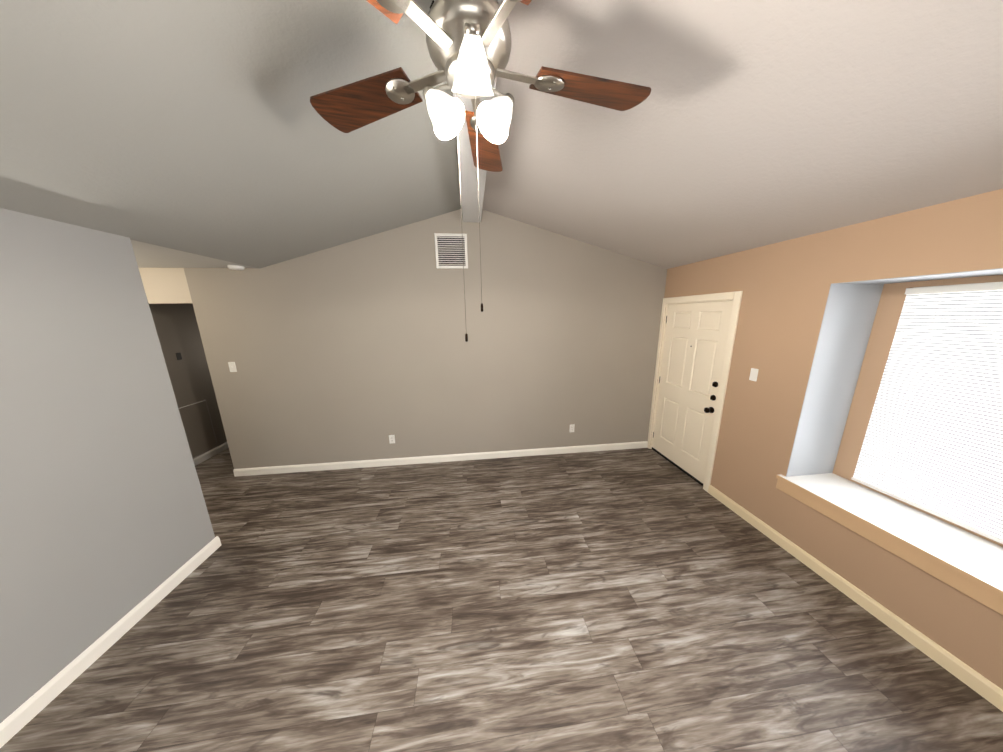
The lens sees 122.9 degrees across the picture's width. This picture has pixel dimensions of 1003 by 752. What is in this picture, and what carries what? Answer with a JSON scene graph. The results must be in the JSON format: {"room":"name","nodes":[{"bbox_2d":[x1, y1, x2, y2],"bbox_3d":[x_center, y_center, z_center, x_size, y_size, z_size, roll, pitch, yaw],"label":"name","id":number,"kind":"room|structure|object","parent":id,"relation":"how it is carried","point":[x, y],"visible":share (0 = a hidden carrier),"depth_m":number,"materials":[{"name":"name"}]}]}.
{"room":"living room","nodes":[
{"label":"living room","id":0,"kind":"room"},
{"bbox_2d":[0,208,214,722],"bbox_3d":[-2.172,0.845,-0.949,0.120,2.620,6.175,-2,13,-6],"label":"wall","id":1,"kind":"structure","parent":0,"point":[105,524],"depth_m":1.54,"materials":[{"name":"paint"}]},
{"bbox_2d":[0,536,220,747],"bbox_3d":[-2.086,2.073,-0.662,0.016,0.095,6.191,-2,13,-6],"label":"baseboard","id":2,"kind":"structure","parent":1,"relation":"attached to","point":[16,721],"depth_m":1.56,"materials":[{"name":"paint"}]},
{"bbox_2d":[149,304,226,458],"bbox_3d":[-4.273,-0.235,4.083,0.120,2.620,1.934,-2,13,-6],"label":"wall","id":3,"kind":"structure","parent":0,"point":[177,328],"depth_m":3.60,"materials":[{"name":"paint"}]},
{"bbox_2d":[176,353,181,359],"bbox_3d":[-4.162,-0.254,3.511,0.024,0.090,0.060,-2,13,-6],"label":"light switch","id":4,"kind":"object","parent":3,"relation":"attached to","point":[178,356],"visible":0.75,"depth_m":3.50,"materials":[{"name":"grey plastic"}]},
{"bbox_2d":[178,400,217,457],"bbox_3d":[-4.127,0.743,3.610,0.015,0.700,0.620,-2,13,-6],"label":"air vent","id":5,"kind":"object","parent":3,"relation":"in","point":[198,427],"visible":0.48,"depth_m":3.72,"materials":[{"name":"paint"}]},
{"bbox_2d":[193,442,228,465],"bbox_3d":[-4.176,1.010,4.296,0.016,0.095,2.070,-2,13,-6],"label":"baseboard","id":6,"kind":"structure","parent":3,"relation":"attached to","point":[210,454],"depth_m":3.86,"materials":[{"name":"paint"}]},
{"bbox_2d":[139,209,666,468],"bbox_3d":[-0.931,-0.497,3.345,6.390,3.350,0.120,-2,13,-6],"label":"wall","id":7,"kind":"structure","parent":0,"point":[359,349],"depth_m":3.32,"materials":[{"name":"paint"}]},
{"bbox_2d":[228,362,236,371],"bbox_3d":[-3.080,-0.101,3.118,0.070,0.116,0.018,-2,13,-6],"label":"light switch","id":8,"kind":"object","parent":7,"relation":"attached to","point":[232,366],"visible":1,"depth_m":3.12,"materials":[{"name":"white plastic"}]},
{"bbox_2d":[389,435,394,443],"bbox_3d":[-1.411,0.815,3.512,0.070,0.116,0.009,-2,13,-6],"label":"electrical outlet","id":9,"kind":"object","parent":7,"relation":"attached to","point":[391,438],"visible":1,"depth_m":3.51,"materials":[{"name":"white plastic"}]},
{"bbox_2d":[233,441,647,476],"bbox_3d":[-0.591,1.094,3.662,5.470,0.095,0.016,-2,13,-6],"label":"baseboard","id":10,"kind":"structure","parent":7,"relation":"attached to","point":[407,460],"depth_m":3.62,"materials":[{"name":"paint"}]},
{"bbox_2d":[434,233,467,268],"bbox_3d":[-0.571,-1.425,3.115,0.360,0.370,0.015,-2,13,-6],"label":"air vent","id":11,"kind":"object","parent":7,"relation":"in","point":[450,251],"visible":1,"depth_m":3.12,"materials":[{"name":"white plastic"}]},
{"bbox_2d":[569,424,574,431],"bbox_3d":[0.972,0.723,3.761,0.070,0.116,0.009,-2,13,-6],"label":"electrical outlet","id":12,"kind":"object","parent":7,"relation":"attached to","point":[572,426],"visible":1,"depth_m":3.76,"materials":[{"name":"white plastic"}]},
{"bbox_2d":[0,448,1002,751],"bbox_3d":[-1.369,1.770,1.109,10.000,0.100,10.000,-2,13,-6],"label":"floor","id":13,"kind":"structure","parent":0,"point":[632,600],"depth_m":1.65,"materials":[{"name":"laminate"}]},
{"bbox_2d":[0,0,1002,268],"bbox_3d":[-1.785,-0.792,-0.676,8.700,0.834,7.416,-2,13,-6],"label":"ceiling","id":14,"kind":"structure","parent":0,"point":[747,125],"depth_m":1.22,"materials":[{"name":"paint"}]},
{"bbox_2d":[227,265,244,269],"bbox_3d":[-2.736,-1.116,2.814,0.130,0.038,0.130,-2,13,-6],"label":"smoke detector","id":15,"kind":"object","parent":14,"relation":"attached to","point":[235,267],"visible":1,"depth_m":2.77,"materials":[{"name":"white plastic"}]},
{"bbox_2d":[453,0,502,221],"bbox_3d":[0.069,-1.059,-0.510,0.200,0.220,7.346,-2,13,-6],"label":"ridge beam","id":16,"kind":"structure","parent":14,"relation":"attached to","point":[471,175],"depth_m":2.05,"materials":[{"name":"paint"}]},
{"bbox_2d":[310,0,650,341],"bbox_3d":[-0.077,-0.702,1.021,1.316,1.133,1.316,-2,13,-6],"label":"fan","id":17,"kind":"object","parent":16,"relation":"hanging from","point":[469,42],"visible":1,"depth_m":0.97,"materials":[{"name":"brown wood"}]},
{"bbox_2d":[650,189,1002,689],"bbox_3d":[2.364,0.106,2.075,0.150,2.620,3.566,-2,13,-6],"label":"wall","id":18,"kind":"structure","parent":0,"point":[784,286],"depth_m":1.99,"materials":[{"name":"paint"}]},
{"bbox_2d":[652,301,732,485],"bbox_3d":[2.175,0.162,3.252,0.119,2.002,0.920,-2,13,-6],"label":"entry door","id":19,"kind":"structure","parent":18,"relation":"in","point":[695,340],"depth_m":3.17,"materials":[{"name":"paint"}]},
{"bbox_2d":[647,291,742,491],"bbox_3d":[2.235,0.126,3.236,0.168,2.085,1.050,-2,13,-6],"label":"door frame","id":20,"kind":"structure","parent":18,"relation":"attached to","point":[735,297],"depth_m":2.85,"materials":[{"name":"paint"}]},
{"bbox_2d":[749,368,758,380],"bbox_3d":[2.256,-0.012,2.430,0.018,0.116,0.070,-2,13,-6],"label":"light switch","id":21,"kind":"object","parent":18,"relation":"attached to","point":[753,374],"visible":1,"depth_m":2.43,"materials":[{"name":"white plastic"}]},
{"bbox_2d":[786,284,883,476],"bbox_3d":[2.506,0.079,2.070,0.428,1.490,0.004,-2,13,-6],"label":"wall","id":22,"kind":"structure","parent":0,"point":[850,311],"depth_m":2.05,"materials":[{"name":"paint"}]},
{"bbox_2d":[832,282,912,480],"bbox_3d":[2.785,0.096,2.043,0.120,1.520,0.125,-2,13,-6],"label":"wall","id":23,"kind":"structure","parent":0,"point":[886,319],"depth_m":2.01,"materials":[{"name":"paint"}]},
{"bbox_2d":[851,282,1002,543],"bbox_3d":[2.805,0.273,1.224,0.040,1.421,1.537,-2,13,-6],"label":"window blinds","id":24,"kind":"object","parent":23,"relation":"attached to","point":[933,442],"visible":0.98,"depth_m":1.69,"materials":[{"name":"white plastic"}]},
{"bbox_2d":[913,282,994,287],"bbox_3d":[2.872,0.269,1.230,0.050,1.430,1.545,-2,13,-6],"label":"window","id":25,"kind":"structure","parent":23,"relation":"in","point":[958,284],"depth_m":1.65,"materials":[{"name":"white plastic"}]},
{"bbox_2d":[832,268,1002,286],"bbox_3d":[2.651,-0.443,1.062,0.548,0.040,1.770,-2,13,-6],"label":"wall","id":26,"kind":"structure","parent":0,"point":[986,272],"depth_m":1.61,"materials":[{"name":"paint"}]},
{"bbox_2d":[852,480,1002,546],"bbox_3d":[2.888,0.992,1.391,0.120,0.050,1.545,-2,13,-6],"label":"wall","id":27,"kind":"structure","parent":0,"point":[958,526],"depth_m":1.76,"materials":[{"name":"paint"}]},
{"bbox_3d":[2.774,0.901,-1.549,0.150,2.620,3.900,-2,13,-6],"label":"wall","id":28,"kind":"structure","parent":0,"visible":0},
{"bbox_2d":[708,485,1002,711],"bbox_3d":[2.579,1.880,-0.118,0.016,0.095,6.305,-2,13,-6],"label":"baseboard","id":29,"kind":"structure","parent":28,"relation":"attached to","point":[979,684],"depth_m":1.69,"materials":[{"name":"paint"}]},
{"bbox_3d":[2.749,1.102,1.412,0.400,0.170,1.770,-2,13,-6],"label":"wall","id":30,"kind":"structure","parent":0,"visible":0},
{"bbox_2d":[776,473,1002,614],"bbox_3d":[2.595,1.056,1.387,0.467,0.125,1.835,-2,13,-6],"label":"window sill","id":31,"kind":"structure","parent":30,"relation":"on","point":[965,562],"depth_m":1.65,"materials":[{"name":"white plastic"}]}
]}

